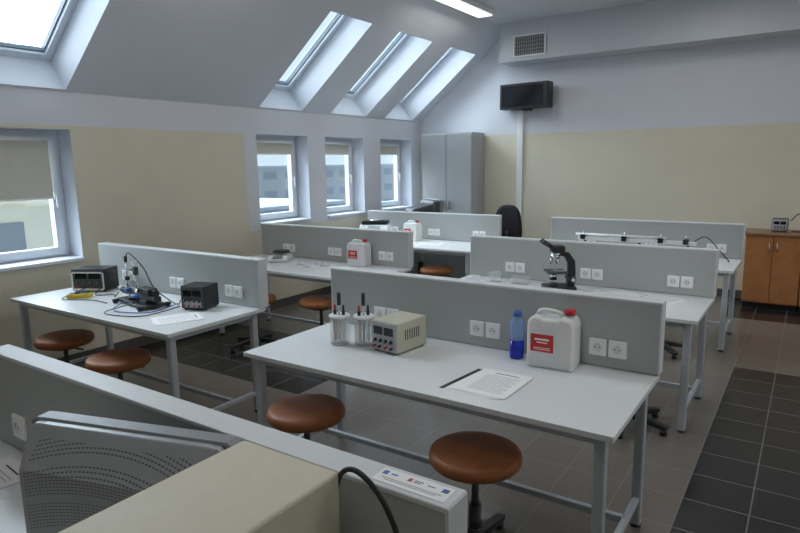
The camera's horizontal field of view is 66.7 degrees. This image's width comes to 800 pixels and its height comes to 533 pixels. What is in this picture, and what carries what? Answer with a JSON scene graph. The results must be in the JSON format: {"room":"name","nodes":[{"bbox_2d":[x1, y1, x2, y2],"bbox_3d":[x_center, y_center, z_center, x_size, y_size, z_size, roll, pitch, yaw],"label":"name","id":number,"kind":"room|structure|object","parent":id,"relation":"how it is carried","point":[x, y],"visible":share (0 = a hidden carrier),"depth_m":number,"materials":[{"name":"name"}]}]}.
{"room":"science classroom","nodes":[
{"label":"science classroom","id":0,"kind":"room"},
{"bbox_2d":[0,86,420,358],"bbox_3d":[-2.615,-0.417,5.943,0.300,2.370,10.700,6,12,34],"label":"wall","id":1,"kind":"structure","parent":0,"point":[135,171],"depth_m":6.09,"materials":[{"name":"paint"}]},
{"bbox_2d":[0,129,84,271],"bbox_3d":[-3.200,-0.559,5.001,0.320,1.137,0.950,6,12,34],"label":"window","id":2,"kind":"structure","parent":1,"relation":"in","point":[30,167],"depth_m":5.18,"materials":[{"name":"plastic"}]},
{"bbox_2d":[0,135,53,201],"bbox_3d":[-3.241,-0.803,4.985,0.040,0.539,0.750,6,12,34],"label":"roller blind","id":3,"kind":"object","parent":2,"relation":"attached to","point":[26,161],"depth_m":5.12,"materials":[{"name":"fabric"}]},
{"bbox_2d":[56,262,420,364],"bbox_3d":[-2.468,0.714,6.047,0.012,0.100,10.070,6,12,34],"label":"baseboard","id":4,"kind":"structure","parent":1,"relation":"attached to","point":[143,340],"depth_m":5.98,"materials":[{"name":"tile"}]},
{"bbox_2d":[256,135,311,223],"bbox_3d":[-1.505,-1.071,7.467,0.320,1.067,0.860,6,12,34],"label":"window","id":5,"kind":"structure","parent":1,"relation":"in","point":[266,144],"depth_m":7.63,"materials":[{"name":"plastic"}]},
{"bbox_2d":[256,139,292,154],"bbox_3d":[-1.549,-1.458,7.426,0.040,0.179,0.660,6,12,34],"label":"roller blind","id":6,"kind":"object","parent":5,"relation":"attached to","point":[264,146],"depth_m":7.45,"materials":[{"name":"fabric"}]},
{"bbox_2d":[325,137,366,217],"bbox_3d":[-0.849,-1.244,8.425,0.320,1.067,0.830,6,12,34],"label":"window","id":7,"kind":"structure","parent":1,"relation":"in","point":[333,146],"depth_m":8.60,"materials":[{"name":"plastic"}]},
{"bbox_2d":[325,141,350,154],"bbox_3d":[-0.892,-1.631,8.385,0.040,0.179,0.630,6,12,34],"label":"roller blind","id":8,"kind":"object","parent":7,"relation":"attached to","point":[331,147],"depth_m":8.43,"materials":[{"name":"fabric"}]},
{"bbox_2d":[380,140,410,210],"bbox_3d":[-0.155,-1.427,9.437,0.320,1.067,0.830,6,12,34],"label":"window","id":9,"kind":"structure","parent":1,"relation":"in","point":[387,147],"depth_m":9.64,"materials":[{"name":"plastic"}]},
{"bbox_2d":[380,143,398,154],"bbox_3d":[-0.199,-1.814,9.397,0.040,0.179,0.630,6,12,34],"label":"roller blind","id":10,"kind":"object","parent":9,"relation":"attached to","point":[385,148],"depth_m":9.45,"materials":[{"name":"fabric"}]},
{"bbox_2d":[0,0,499,121],"bbox_3d":[-2.044,-2.273,5.217,1.993,1.537,10.700,6,12,34],"label":"ceiling","id":11,"kind":"structure","parent":0,"point":[234,53],"depth_m":6.11,"materials":[{"name":"paint"}]},
{"bbox_2d":[0,0,77,60],"bbox_3d":[-2.871,-2.113,4.415,1.169,0.953,1.060,6,12,34],"label":"window","id":12,"kind":"structure","parent":11,"relation":"attached to","point":[65,9],"depth_m":4.99,"materials":[{"name":"plastic"}]},
{"bbox_2d":[273,13,346,90],"bbox_3d":[-1.152,-2.567,6.924,1.169,0.953,0.710,6,12,34],"label":"window","id":13,"kind":"structure","parent":11,"relation":"attached to","point":[336,21],"depth_m":7.23,"materials":[{"name":"plastic"}]},
{"bbox_2d":[344,32,408,98],"bbox_3d":[-0.440,-2.755,7.965,1.169,0.953,0.760,6,12,34],"label":"window","id":14,"kind":"structure","parent":11,"relation":"attached to","point":[400,38],"depth_m":8.28,"materials":[{"name":"plastic"}]},
{"bbox_2d":[398,47,453,104],"bbox_3d":[0.239,-2.934,8.956,1.169,0.953,0.750,6,12,34],"label":"window","id":15,"kind":"structure","parent":11,"relation":"attached to","point":[450,49],"depth_m":9.26,"materials":[{"name":"plastic"}]},
{"bbox_2d":[75,268,799,532],"bbox_3d":[0.821,1.131,3.870,8.740,0.100,10.700,6,12,34],"label":"floor","id":16,"kind":"structure","parent":0,"point":[734,467],"depth_m":3.90,"materials":[{"name":"tile"}]},
{"bbox_2d":[33,329,93,363],"bbox_3d":[-2.492,0.756,4.587,0.525,0.507,0.502,3,10,22],"label":"stool","id":17,"kind":"object","parent":16,"relation":"on","point":[62,340],"visible":0.52,"depth_m":4.45,"materials":[{"name":"brown leather"},{"name":"black plastic"},{"name":"metal"}]},
{"bbox_2d":[85,348,150,380],"bbox_3d":[-1.864,0.832,4.077,0.525,0.507,0.502,-4,10,-17],"label":"stool","id":18,"kind":"object","parent":16,"relation":"on","point":[118,361],"visible":0.45,"depth_m":3.93,"materials":[{"name":"brown leather"},{"name":"black plastic"},{"name":"metal"}]},
{"bbox_2d":[11,242,268,411],"bbox_3d":[-1.956,0.464,4.500,1.967,1.093,0.814,6,12,34],"label":"lab table","id":19,"kind":"object","parent":16,"relation":"on","point":[242,282],"visible":0.71,"depth_m":4.34,"materials":[{"name":"laminate"}]},
{"bbox_2d":[66,291,92,298],"bbox_3d":[-2.457,0.216,4.663,0.170,0.044,0.085,-2,10,-9],"label":"multimeter","id":20,"kind":"object","parent":19,"relation":"on","point":[73,295],"visible":1,"depth_m":4.63,"materials":[{"name":"plastic"}]},
{"bbox_2d":[62,288,106,302],"bbox_3d":[-2.382,0.230,4.547,0.204,0.054,0.513,-10,13,-41],"label":"cable","id":21,"kind":"object","parent":19,"relation":"on","point":[83,288],"visible":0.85,"depth_m":4.55,"materials":[{"name":"black plastic"}]},
{"bbox_2d":[71,265,118,291],"bbox_3d":[-2.483,0.099,4.941,0.283,0.183,0.224,0,10,5],"label":"supplies","id":22,"kind":"object","parent":19,"relation":"on","point":[90,277],"visible":0.98,"depth_m":4.85,"materials":[{"name":"black plastic"}]},
{"bbox_2d":[95,288,118,296],"bbox_3d":[-2.287,0.200,4.713,0.373,0.053,0.108,8,13,43],"label":"cable","id":23,"kind":"object","parent":19,"relation":"on","point":[100,288],"visible":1,"depth_m":4.72,"materials":[{"name":"black plastic"}]},
{"bbox_2d":[122,270,128,279],"bbox_3d":[-2.285,0.071,5.045,0.084,0.084,0.023,6,12,34],"label":"power outlet","id":24,"kind":"object","parent":19,"relation":"attached to","point":[123,271],"depth_m":5.04,"materials":[{"name":"white plastic"}]},
{"bbox_2d":[128,271,134,280],"bbox_3d":[-2.208,0.079,4.995,0.084,0.084,0.023,6,12,34],"label":"power outlet","id":25,"kind":"object","parent":19,"relation":"attached to","point":[132,277],"depth_m":4.99,"materials":[{"name":"white plastic"}]},
{"bbox_2d":[112,256,170,311],"bbox_3d":[-1.888,0.107,4.380,0.580,0.335,0.240,8,13,42],"label":"spectrometer","id":26,"kind":"object","parent":19,"relation":"on","point":[147,297],"visible":1,"depth_m":4.30,"materials":[{"name":"black metal"}]},
{"bbox_2d":[104,302,180,316],"bbox_3d":[-1.775,0.291,4.124,0.498,0.054,0.222,1,10,10],"label":"cable","id":27,"kind":"object","parent":19,"relation":"on","point":[135,302],"visible":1,"depth_m":4.09,"materials":[{"name":"black plastic"}]},
{"bbox_2d":[113,301,177,312],"bbox_3d":[-1.784,0.284,4.197,0.456,0.043,0.185,1,10,13],"label":"cable","id":28,"kind":"object","parent":19,"relation":"on","point":[123,301],"visible":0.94,"depth_m":4.14,"materials":[{"name":"blue plastic"}]},
{"bbox_2d":[125,252,180,304],"bbox_3d":[-1.787,0.086,4.371,0.519,0.373,0.063,3,10,22],"label":"cable","id":29,"kind":"object","parent":19,"relation":"on","point":[127,252],"visible":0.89,"depth_m":4.36,"materials":[{"name":"black plastic"}]},
{"bbox_2d":[169,277,176,287],"bbox_3d":[-1.754,0.123,4.691,0.084,0.084,0.023,6,12,34],"label":"power outlet","id":30,"kind":"object","parent":19,"relation":"attached to","point":[172,280],"depth_m":4.69,"materials":[{"name":"white plastic"}]},
{"bbox_2d":[150,312,203,325],"bbox_3d":[-1.451,0.340,3.958,0.309,0.003,0.237,-6,11,-27],"label":"paper sheets","id":31,"kind":"object","parent":19,"relation":"on","point":[162,320],"visible":1,"depth_m":3.95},
{"bbox_2d":[177,278,184,288],"bbox_3d":[-1.678,0.130,4.640,0.084,0.084,0.023,6,12,34],"label":"power outlet","id":32,"kind":"object","parent":19,"relation":"attached to","point":[180,281],"depth_m":4.63,"materials":[{"name":"white plastic"}]},
{"bbox_2d":[180,281,218,310],"bbox_3d":[-1.405,0.207,4.245,0.193,0.168,0.194,2,10,17],"label":"box","id":33,"kind":"object","parent":19,"relation":"on","point":[194,295],"visible":1,"depth_m":4.18,"materials":[{"name":"black plastic"}]},
{"bbox_2d":[225,284,233,296],"bbox_3d":[-1.223,0.174,4.337,0.084,0.084,0.023,6,12,34],"label":"power outlet","id":34,"kind":"object","parent":19,"relation":"attached to","point":[229,288],"depth_m":4.33,"materials":[{"name":"white plastic"}]},
{"bbox_2d":[233,286,242,297],"bbox_3d":[-1.147,0.182,4.286,0.084,0.084,0.023,6,12,34],"label":"power outlet","id":35,"kind":"object","parent":19,"relation":"attached to","point":[237,290],"depth_m":4.28,"materials":[{"name":"white plastic"}]},
{"bbox_2d":[0,344,466,532],"bbox_3d":[-0.874,0.960,1.474,1.902,1.093,0.814,6,12,34],"label":"lab table","id":36,"kind":"object","parent":16,"relation":"on","point":[32,384],"visible":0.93,"depth_m":1.64,"materials":[{"name":"laminate"}]},
{"bbox_2d":[0,456,20,488],"bbox_3d":[-1.353,0.685,1.913,0.237,0.003,0.309,8,13,42],"label":"paper sheets","id":37,"kind":"object","parent":36,"relation":"on","point":[9,467],"visible":0.79,"depth_m":1.99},
{"bbox_2d":[11,413,26,440],"bbox_3d":[-1.320,0.556,2.097,0.084,0.084,0.023,6,12,34],"label":"power outlet","id":38,"kind":"object","parent":36,"relation":"attached to","point":[19,420],"depth_m":2.09,"materials":[{"name":"white plastic"}]},
{"bbox_2d":[19,411,241,532],"bbox_3d":[-0.636,0.562,1.466,0.584,0.372,0.230,2,10,17],"label":"computer monitor","id":39,"kind":"object","parent":36,"relation":"on","point":[73,468],"visible":0.73,"depth_m":1.39,"materials":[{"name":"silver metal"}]},
{"bbox_2d":[58,441,339,532],"bbox_3d":[-0.414,0.628,1.025,0.270,0.382,0.666,6,12,34],"label":"instrument case","id":40,"kind":"object","parent":36,"relation":"on","point":[245,487],"visible":1,"depth_m":1.11,"materials":[{"name":"beige metal"}]},
{"bbox_2d":[338,466,398,532],"bbox_3d":[-0.098,0.604,1.134,0.201,0.398,0.168,6,12,34],"label":"power cable","id":41,"kind":"object","parent":36,"relation":"on","point":[344,470],"visible":0.75,"depth_m":1.16,"materials":[{"name":"black plastic"}]},
{"bbox_2d":[371,467,456,502],"bbox_3d":[0.025,0.434,1.213,0.170,0.002,0.052,6,12,34],"label":"sticker","id":42,"kind":"object","parent":36,"relation":"on","point":[419,486],"visible":1,"depth_m":1.21,"materials":[{"name":"white paper"}]},
{"bbox_2d":[229,293,279,352],"bbox_3d":[-1.372,0.525,5.837,0.525,0.507,0.502,2,10,17],"label":"stool","id":43,"kind":"object","parent":16,"relation":"on","point":[267,338],"visible":0.38,"depth_m":5.81,"materials":[{"name":"black plastic"}]},
{"bbox_2d":[266,393,344,439],"bbox_3d":[-0.477,0.961,3.181,0.525,0.507,0.502,0,10,5],"label":"stool","id":44,"kind":"object","parent":16,"relation":"on","point":[306,414],"visible":0.38,"depth_m":3.04,"materials":[{"name":"brown leather"},{"name":"black metal"}]},
{"bbox_2d":[299,295,331,325],"bbox_3d":[-0.739,0.540,5.689,0.525,0.507,0.502,-6,11,-28],"label":"stool","id":45,"kind":"object","parent":16,"relation":"on","point":[320,303],"visible":0.37,"depth_m":5.51,"materials":[{"name":"brown leather"}]},
{"bbox_2d":[219,223,413,334],"bbox_3d":[-0.909,0.188,6.029,1.967,1.093,0.814,6,12,34],"label":"lab table","id":46,"kind":"object","parent":16,"relation":"on","point":[315,250],"visible":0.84,"depth_m":6.12,"materials":[{"name":"laminate"}]},
{"bbox_2d":[267,249,292,261],"bbox_3d":[-1.243,-0.111,6.309,0.200,0.100,0.260,0,10,5],"label":"lab balance","id":47,"kind":"object","parent":46,"relation":"on","point":[281,255],"visible":1,"depth_m":6.25,"materials":[{"name":"white plastic"}]},
{"bbox_2d":[283,243,288,249],"bbox_3d":[-1.237,-0.205,6.575,0.084,0.084,0.023,6,12,34],"label":"power outlet","id":48,"kind":"object","parent":46,"relation":"attached to","point":[285,245],"depth_m":6.57,"materials":[{"name":"white plastic"}]},
{"bbox_2d":[289,244,294,251],"bbox_3d":[-1.161,-0.198,6.524,0.084,0.084,0.023,6,12,34],"label":"power outlet","id":49,"kind":"object","parent":46,"relation":"attached to","point":[291,246],"depth_m":6.52,"materials":[{"name":"white plastic"}]},
{"bbox_2d":[328,247,334,255],"bbox_3d":[-0.707,-0.154,6.221,0.084,0.084,0.023,6,12,34],"label":"power outlet","id":50,"kind":"object","parent":46,"relation":"attached to","point":[331,250],"depth_m":6.21,"materials":[{"name":"white plastic"}]},
{"bbox_2d":[335,248,341,255],"bbox_3d":[-0.630,-0.146,6.170,0.084,0.084,0.023,6,12,34],"label":"power outlet","id":51,"kind":"object","parent":46,"relation":"attached to","point":[338,251],"depth_m":6.16,"materials":[{"name":"white plastic"}]},
{"bbox_2d":[347,239,370,266],"bbox_3d":[-0.398,-0.139,5.908,0.206,0.261,0.135,4,11,28],"label":"jerrycan","id":52,"kind":"object","parent":46,"relation":"on","point":[358,253],"visible":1,"depth_m":5.86,"materials":[{"name":"white plastic"}]},
{"bbox_2d":[378,251,385,259],"bbox_3d":[-0.176,-0.102,5.867,0.084,0.084,0.023,6,12,34],"label":"power outlet","id":53,"kind":"object","parent":46,"relation":"attached to","point":[381,254],"depth_m":5.86,"materials":[{"name":"white plastic"}]},
{"bbox_2d":[386,252,393,260],"bbox_3d":[-0.100,-0.095,5.816,0.084,0.084,0.023,6,12,34],"label":"power outlet","id":54,"kind":"object","parent":46,"relation":"attached to","point":[389,255],"depth_m":5.81,"materials":[{"name":"white plastic"}]},
{"bbox_2d":[406,252,417,273],"bbox_3d":[0.690,-0.147,8.875,1.500,0.750,0.620,6,12,34],"label":"desk","id":55,"kind":"object","parent":16,"relation":"on","point":[414,270],"visible":0.02,"depth_m":9.45,"materials":[{"name":"laminate"}]},
{"bbox_2d":[405,198,443,212],"bbox_3d":[0.368,-0.762,8.933,0.555,0.454,0.537,-5,10,-21],"label":"computer monitor","id":56,"kind":"object","parent":55,"relation":"on","point":[428,204],"visible":0.32,"depth_m":8.72,"materials":[{"name":"grey plastic"}]},
{"bbox_2d":[368,210,501,275],"bbox_3d":[0.196,-0.104,7.643,1.967,1.093,0.814,6,12,34],"label":"lab table","id":57,"kind":"object","parent":16,"relation":"on","point":[455,230],"visible":0.42,"depth_m":7.61,"materials":[{"name":"laminate"}]},
{"bbox_2d":[359,219,390,229],"bbox_3d":[-0.329,-0.488,7.999,0.380,0.248,0.330,0,10,8],"label":"analytical balance","id":58,"kind":"object","parent":57,"relation":"on","point":[373,223],"visible":0.48,"depth_m":7.93,"materials":[{"name":"white plastic"}]},
{"bbox_2d":[404,220,421,240],"bbox_3d":[0.163,-0.464,7.768,0.206,0.261,0.135,7,12,39],"label":"jerrycan","id":59,"kind":"object","parent":57,"relation":"on","point":[416,227],"visible":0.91,"depth_m":7.70,"materials":[{"name":"white plastic"}]},
{"bbox_2d":[428,229,433,234],"bbox_3d":[0.399,-0.446,7.835,0.084,0.084,0.023,6,12,34],"label":"power outlet","id":60,"kind":"object","parent":57,"relation":"attached to","point":[430,231],"depth_m":7.83,"materials":[{"name":"white plastic"}]},
{"bbox_2d":[423,242,443,244],"bbox_3d":[0.414,-0.282,7.447,0.210,0.002,0.297,2,10,17],"label":"paper sheets","id":61,"kind":"object","parent":57,"relation":"on","point":[427,243],"visible":1,"depth_m":7.45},
{"bbox_2d":[434,229,439,235],"bbox_3d":[0.475,-0.438,7.784,0.084,0.084,0.023,6,12,34],"label":"power outlet","id":62,"kind":"object","parent":57,"relation":"attached to","point":[436,231],"depth_m":7.78,"materials":[{"name":"white plastic"}]},
{"bbox_2d":[420,265,453,275],"bbox_3d":[0.447,0.254,7.262,0.525,0.507,0.502,1,10,11],"label":"stool","id":63,"kind":"object","parent":16,"relation":"on","point":[432,270],"visible":0.4,"depth_m":7.08,"materials":[{"name":"brown leather"}]},
{"bbox_2d":[422,132,483,276],"bbox_3d":[0.814,-0.952,9.395,0.860,2.160,0.436,6,12,34],"label":"storage cabinet","id":64,"kind":"object","parent":16,"relation":"on","point":[452,163],"visible":0.63,"depth_m":9.14,"materials":[{"name":"grey metal"}]},
{"bbox_2d":[243,266,665,532],"bbox_3d":[0.195,0.673,3.064,1.936,1.093,0.814,6,12,34],"label":"lab table","id":65,"kind":"object","parent":16,"relation":"on","point":[471,324],"visible":0.78,"depth_m":2.91,"materials":[{"name":"laminate"}]},
{"bbox_2d":[329,292,349,341],"bbox_3d":[-0.332,0.284,3.330,0.116,0.288,0.116,2,10,17],"label":"glass jar","id":66,"kind":"object","parent":65,"relation":"on","point":[335,315],"visible":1,"depth_m":3.32,"materials":[{"name":"glass"}]},
{"bbox_2d":[353,293,373,342],"bbox_3d":[-0.198,0.286,3.306,0.116,0.288,0.116,-4,10,-17],"label":"glass jar","id":67,"kind":"object","parent":65,"relation":"on","point":[359,316],"visible":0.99,"depth_m":3.29,"materials":[{"name":"glass"}]},
{"bbox_2d":[374,306,385,317],"bbox_3d":[-0.121,0.281,3.601,0.084,0.084,0.023,6,12,34],"label":"power outlet","id":68,"kind":"object","parent":65,"relation":"attached to","point":[379,311],"depth_m":3.60,"materials":[{"name":"white plastic"}]},
{"bbox_2d":[387,308,398,314],"bbox_3d":[-0.044,0.288,3.550,0.084,0.084,0.023,6,12,34],"label":"power outlet","id":69,"kind":"object","parent":65,"relation":"attached to","point":[389,310],"depth_m":3.55,"materials":[{"name":"white plastic"}]},
{"bbox_2d":[371,311,425,354],"bbox_3d":[-0.012,0.354,3.244,0.183,0.168,0.264,7,13,40],"label":"supplies","id":70,"kind":"object","parent":65,"relation":"on","point":[398,332],"visible":1,"depth_m":3.18,"materials":[{"name":"beige painted metal"},{"name":"dark grey plastic"},{"name":"black plastic"}]},
{"bbox_2d":[470,320,483,336],"bbox_3d":[0.410,0.333,3.247,0.084,0.084,0.023,6,12,34],"label":"power outlet","id":71,"kind":"object","parent":65,"relation":"attached to","point":[476,326],"depth_m":3.24,"materials":[{"name":"white plastic"}]},
{"bbox_2d":[440,369,533,399],"bbox_3d":[0.403,0.520,2.711,0.300,0.005,0.356,7,13,40],"label":"paper sheets","id":72,"kind":"object","parent":65,"relation":"on","point":[485,383],"visible":1,"depth_m":2.70,"materials":[{"name":"paper"}]},
{"bbox_2d":[485,322,499,339],"bbox_3d":[0.486,0.340,3.196,0.084,0.084,0.023,6,12,34],"label":"power outlet","id":73,"kind":"object","parent":65,"relation":"attached to","point":[492,329],"depth_m":3.19,"materials":[{"name":"white plastic"}]},
{"bbox_2d":[509,310,523,358],"bbox_3d":[0.587,0.340,3.048,0.072,0.242,0.072,6,12,34],"label":"plastic bottle","id":74,"kind":"object","parent":65,"relation":"on","point":[516,343],"visible":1,"depth_m":3.03,"materials":[{"name":"blue plastic"}]},
{"bbox_2d":[527,308,580,371],"bbox_3d":[0.738,0.338,2.918,0.224,0.284,0.147,5,11,31],"label":"jerrycan","id":75,"kind":"object","parent":65,"relation":"on","point":[553,340],"visible":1,"depth_m":2.86,"materials":[{"name":"white plastic"}]},
{"bbox_2d":[589,337,606,356],"bbox_3d":[0.941,0.384,2.893,0.084,0.084,0.023,6,12,34],"label":"power outlet","id":76,"kind":"object","parent":65,"relation":"attached to","point":[597,345],"depth_m":2.89,"materials":[{"name":"white plastic"}]},
{"bbox_2d":[608,340,626,359],"bbox_3d":[1.017,0.391,2.842,0.084,0.084,0.023,6,12,34],"label":"power outlet","id":77,"kind":"object","parent":65,"relation":"attached to","point":[617,349],"depth_m":2.84,"materials":[{"name":"white plastic"}]},
{"bbox_2d":[429,431,522,532],"bbox_3d":[0.342,1.032,2.684,0.525,0.507,0.502,6,12,34],"label":"stool","id":78,"kind":"object","parent":16,"relation":"on","point":[475,458],"visible":0.9,"depth_m":2.58,"materials":[{"name":"brown leather"},{"name":"black plastic"}]},
{"bbox_2d":[495,205,521,236],"bbox_3d":[1.520,-0.236,8.017,0.569,1.185,0.649,4,11,28],"label":"office chair","id":79,"kind":"object","parent":16,"relation":"on","point":[511,217],"visible":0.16,"depth_m":7.71,"materials":[{"name":"black fabric"}]},
{"bbox_2d":[459,235,719,432],"bbox_3d":[1.242,0.396,4.594,1.936,1.093,0.814,6,12,34],"label":"lab table","id":80,"kind":"object","parent":16,"relation":"on","point":[690,274],"visible":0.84,"depth_m":4.57,"materials":[{"name":"laminate"}]},
{"bbox_2d":[505,262,514,271],"bbox_3d":[0.927,0.005,5.131,0.084,0.084,0.023,6,12,34],"label":"power outlet","id":81,"kind":"object","parent":80,"relation":"attached to","point":[509,266],"depth_m":5.13,"materials":[{"name":"white plastic"}]},
{"bbox_2d":[515,263,524,272],"bbox_3d":[1.003,0.012,5.080,0.084,0.084,0.023,6,12,34],"label":"power outlet","id":82,"kind":"object","parent":80,"relation":"attached to","point":[519,267],"depth_m":5.08,"materials":[{"name":"white plastic"}]},
{"bbox_2d":[539,238,576,290],"bbox_3d":[1.195,-0.014,4.608,0.266,0.398,0.227,-1,10,1],"label":"microscope","id":83,"kind":"object","parent":80,"relation":"on","point":[557,250],"visible":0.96,"depth_m":4.57,"materials":[{"name":"black plastic"}]},
{"bbox_2d":[580,268,590,278],"bbox_3d":[1.457,0.056,4.777,0.084,0.084,0.023,6,12,34],"label":"power outlet","id":84,"kind":"object","parent":80,"relation":"attached to","point":[585,273],"depth_m":4.77,"materials":[{"name":"white plastic"}]},
{"bbox_2d":[592,269,602,279],"bbox_3d":[1.534,0.063,4.726,0.084,0.084,0.023,6,12,34],"label":"power outlet","id":85,"kind":"object","parent":80,"relation":"attached to","point":[597,274],"depth_m":4.72,"materials":[{"name":"white plastic"}]},
{"bbox_2d":[589,288,640,296],"bbox_3d":[1.590,0.198,4.497,0.263,0.005,0.323,-4,10,-17],"label":"paper sheets","id":86,"kind":"object","parent":80,"relation":"on","point":[614,291],"visible":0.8,"depth_m":4.52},
{"bbox_2d":[635,293,685,304],"bbox_3d":[1.830,0.229,4.296,0.237,0.003,0.309,-8,12,-34],"label":"paper sheets","id":87,"kind":"object","parent":80,"relation":"on","point":[669,300],"visible":0.72,"depth_m":4.30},
{"bbox_2d":[667,275,679,286],"bbox_3d":[1.988,0.107,4.423,0.084,0.084,0.023,6,12,34],"label":"power outlet","id":88,"kind":"object","parent":80,"relation":"attached to","point":[672,280],"depth_m":4.42,"materials":[{"name":"white plastic"}]},
{"bbox_2d":[680,276,693,288],"bbox_3d":[2.064,0.115,4.372,0.084,0.084,0.023,6,12,34],"label":"power outlet","id":89,"kind":"object","parent":80,"relation":"attached to","point":[686,282],"depth_m":4.37,"materials":[{"name":"white plastic"}]},
{"bbox_2d":[617,357,668,438],"bbox_3d":[1.500,0.788,4.011,0.525,0.507,0.502,-2,10,-6],"label":"stool","id":90,"kind":"object","parent":16,"relation":"on","point":[653,411],"visible":0.15,"depth_m":3.88,"materials":[{"name":"black plastic"}]},
{"bbox_2d":[550,217,745,351],"bbox_3d":[2.347,0.104,6.208,1.936,1.093,0.814,6,12,34],"label":"lab table","id":91,"kind":"object","parent":16,"relation":"on","point":[729,238],"visible":0.41,"depth_m":6.11,"materials":[{"name":"laminate"}]},
{"bbox_2d":[576,231,696,246],"bbox_3d":[2.369,-0.219,6.180,1.175,0.240,0.200,6,12,34],"label":"bench","id":92,"kind":"object","parent":91,"relation":"on","point":[583,236],"visible":0.68,"depth_m":6.15,"materials":[{"name":"white metal"}]},
{"bbox_2d":[707,243,715,248],"bbox_3d":[3.093,-0.184,6.037,0.084,0.084,0.023,6,12,34],"label":"power outlet","id":93,"kind":"object","parent":91,"relation":"attached to","point":[709,245],"depth_m":6.03,"materials":[{"name":"white plastic"}]},
{"bbox_2d":[694,236,729,261],"bbox_3d":[2.977,-0.171,5.840,0.358,0.231,0.049,4,11,29],"label":"cable","id":94,"kind":"object","parent":91,"relation":"on","point":[705,236],"visible":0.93,"depth_m":5.83,"materials":[{"name":"black plastic"}]},
{"bbox_2d":[717,244,726,252],"bbox_3d":[3.170,-0.177,5.986,0.084,0.084,0.023,6,12,34],"label":"power outlet","id":95,"kind":"object","parent":91,"relation":"attached to","point":[723,247],"depth_m":5.98,"materials":[{"name":"white plastic"}]},
{"bbox_2d":[664,337,682,359],"bbox_3d":[2.376,0.515,5.536,0.525,0.507,0.502,4,11,28],"label":"stool","id":96,"kind":"object","parent":16,"relation":"on","point":[667,344],"visible":0.08,"depth_m":5.43,"materials":[{"name":"black plastic"}]},
{"bbox_2d":[741,235,799,310],"bbox_3d":[4.355,0.042,7.110,0.555,0.850,0.481,6,12,34],"label":"base cabinet","id":97,"kind":"object","parent":16,"relation":"on","point":[771,271],"visible":0.98,"depth_m":6.93,"materials":[{"name":"brown wood"}]},
{"bbox_2d":[745,228,799,236],"bbox_3d":[5.282,-0.303,6.426,2.860,0.030,0.500,6,12,34],"label":"countertop","id":98,"kind":"structure","parent":97,"relation":"on","point":[749,231],"depth_m":6.93,"materials":[{"name":"brown wood"}]},
{"bbox_2d":[771,218,788,231],"bbox_3d":[4.367,-0.478,6.981,0.163,0.148,0.184,6,12,34],"label":"supplies","id":99,"kind":"object","parent":98,"relation":"on","point":[778,224],"visible":1,"depth_m":6.92,"materials":[{"name":"grey plastic"}]},
{"bbox_2d":[797,286,799,310],"bbox_3d":[4.819,0.087,6.800,0.555,0.850,0.481,6,12,34],"label":"base cabinet","id":100,"kind":"object","parent":16,"relation":"on","point":[798,306],"visible":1,"depth_m":6.83,"materials":[{"name":"brown wood"}]},
{"bbox_2d":[474,0,652,24],"bbox_3d":[1.447,-2.548,2.776,6.883,0.300,10.700,6,12,34],"label":"ceiling","id":101,"kind":"structure","parent":0,"point":[506,11],"depth_m":7.50,"materials":[{"name":"paint"}]},
{"bbox_2d":[436,0,494,17],"bbox_3d":[0.741,-3.094,7.168,0.240,0.070,1.250,6,12,34],"label":"ceiling light","id":102,"kind":"object","parent":101,"relation":"attached to","point":[471,7],"visible":1,"depth_m":7.23,"materials":[{"name":"white plastic"}]},
{"bbox_2d":[419,35,799,294],"bbox_3d":[3.697,-1.460,7.804,8.540,3.600,0.300,6,12,34],"label":"wall","id":103,"kind":"structure","parent":0,"point":[707,133],"depth_m":7.89,"materials":[{"name":"paint"}]},
{"bbox_2d":[516,111,523,237],"bbox_3d":[1.765,-1.072,8.995,0.090,2.400,0.030,6,12,34],"label":"trim","id":104,"kind":"structure","parent":103,"relation":"attached to","point":[520,114],"depth_m":8.90,"materials":[{"name":"white plastic"}]},
{"bbox_2d":[500,80,552,110],"bbox_3d":[1.789,-2.401,8.602,0.740,0.370,0.222,6,12,37],"label":"wall monitor","id":105,"kind":"object","parent":103,"relation":"attached to","point":[528,96],"visible":1,"depth_m":8.49,"materials":[{"name":"black plastic"}]},
{"bbox_2d":[513,32,545,57],"bbox_3d":[1.743,-2.983,8.179,0.464,0.284,0.025,6,12,34],"label":"air vent","id":106,"kind":"object","parent":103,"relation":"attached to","point":[531,44],"visible":1,"depth_m":8.17,"materials":[{"name":"white plastic"}]},
{"bbox_2d":[421,262,798,303],"bbox_3d":[3.638,0.288,7.970,7.940,0.100,0.012,6,12,34],"label":"baseboard","id":107,"kind":"structure","parent":103,"relation":"attached to","point":[738,293],"depth_m":7.63,"materials":[{"name":"tile"}]},
{"bbox_2d":[500,0,799,66],"bbox_3d":[4.131,-2.863,6.824,6.360,0.520,0.400,6,12,34],"label":"beam","id":108,"kind":"structure","parent":103,"relation":"attached to","point":[655,25],"depth_m":7.34,"materials":[{"name":"paint"}]},
{"label":"outside","id":109,"kind":"structure","parent":0,"visible":0},
{"bbox_3d":[-38.461,-1.091,50.650,100.000,0.100,160.000,6,12,34],"label":"ground","id":110,"kind":"structure","parent":109,"visible":0},
{"bbox_2d":[0,199,53,252],"bbox_3d":[-11.495,1.582,13.550,6.400,6.170,10.000,6,12,34],"label":"building","id":111,"kind":"structure","parent":110,"relation":"on","point":[24,225],"depth_m":13.06,"materials":[{"name":"yellow paint"}]},
{"bbox_2d":[259,198,345,213],"bbox_3d":[-11.928,-1.847,39.695,8.400,4.200,16.400,6,12,34],"label":"building","id":112,"kind":"structure","parent":110,"relation":"on","point":[267,205],"depth_m":41.02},
{"bbox_2d":[258,164,393,205],"bbox_3d":[-12.108,-6.926,62.184,10.400,6.700,26.400,6,12,34],"label":"building","id":113,"kind":"structure","parent":110,"relation":"on","point":[273,180],"depth_m":60.49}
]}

